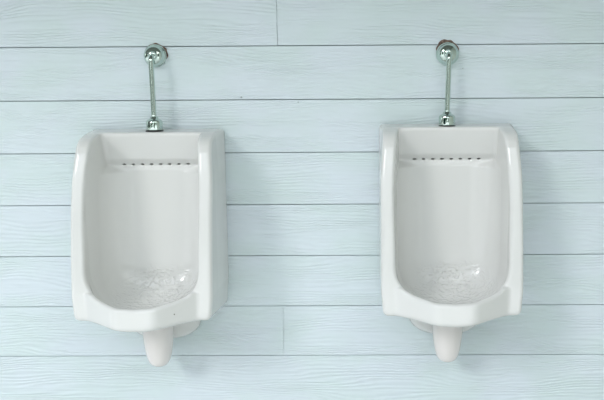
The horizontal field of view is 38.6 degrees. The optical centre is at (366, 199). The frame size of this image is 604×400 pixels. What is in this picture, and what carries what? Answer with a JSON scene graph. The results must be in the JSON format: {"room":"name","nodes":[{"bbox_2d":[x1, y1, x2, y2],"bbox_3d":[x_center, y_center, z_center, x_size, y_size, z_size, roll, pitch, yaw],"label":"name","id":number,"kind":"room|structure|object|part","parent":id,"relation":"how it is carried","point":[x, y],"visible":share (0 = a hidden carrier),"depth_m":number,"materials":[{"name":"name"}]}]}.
{"room":"public restroom","nodes":[
{"label":"public restroom","id":0,"kind":"room"},
{"bbox_2d":[0,0,603,399],"bbox_3d":[-0.178,-0.415,2.461,5.200,2.650,0.102,0,8,1],"label":"wall","id":1,"kind":"structure","parent":0,"point":[300,93],"depth_m":2.46,"materials":[{"name":"paint"}]},
{"bbox_2d":[71,129,228,366],"bbox_3d":[-0.591,0.152,2.325,0.380,0.668,0.331,0,8,1],"label":"urinal","id":2,"kind":"object","parent":1,"relation":"attached to","point":[149,235],"visible":1,"depth_m":2.39,"materials":[{"name":"white ceramic"}]},
{"bbox_3d":[-0.588,0.394,2.433,0.087,0.159,0.087,0,8,1],"label":"drain spout","id":3,"kind":"part","parent":2,"relation":"part of","materials":[{"name":"white ceramic"}]},
{"bbox_2d":[144,43,167,131],"bbox_3d":[-0.591,-0.314,2.391,0.068,0.247,0.079,0,8,1],"label":"pipe","id":4,"kind":"object","parent":1,"relation":"attached to","point":[155,54],"visible":1,"depth_m":2.38,"materials":[{"name":"silver metal"}]},
{"bbox_2d":[436,39,458,126],"bbox_3d":[0.229,-0.324,2.382,0.065,0.243,0.079,0,8,1],"label":"pipe","id":5,"kind":"object","parent":1,"relation":"attached to","point":[447,51],"visible":0.98,"depth_m":2.37,"materials":[{"name":"silver metal"}]},
{"bbox_2d":[379,123,522,361],"bbox_3d":[0.226,0.137,2.315,0.380,0.668,0.331,0,8,1],"label":"urinal","id":6,"kind":"object","parent":1,"relation":"attached to","point":[451,198],"visible":1,"depth_m":2.39,"materials":[{"name":"white ceramic"}]},
{"bbox_3d":[0.230,0.379,2.423,0.087,0.159,0.087,0,8,1],"label":"drain spout","id":7,"kind":"part","parent":6,"relation":"part of","materials":[{"name":"white ceramic"}]}
]}

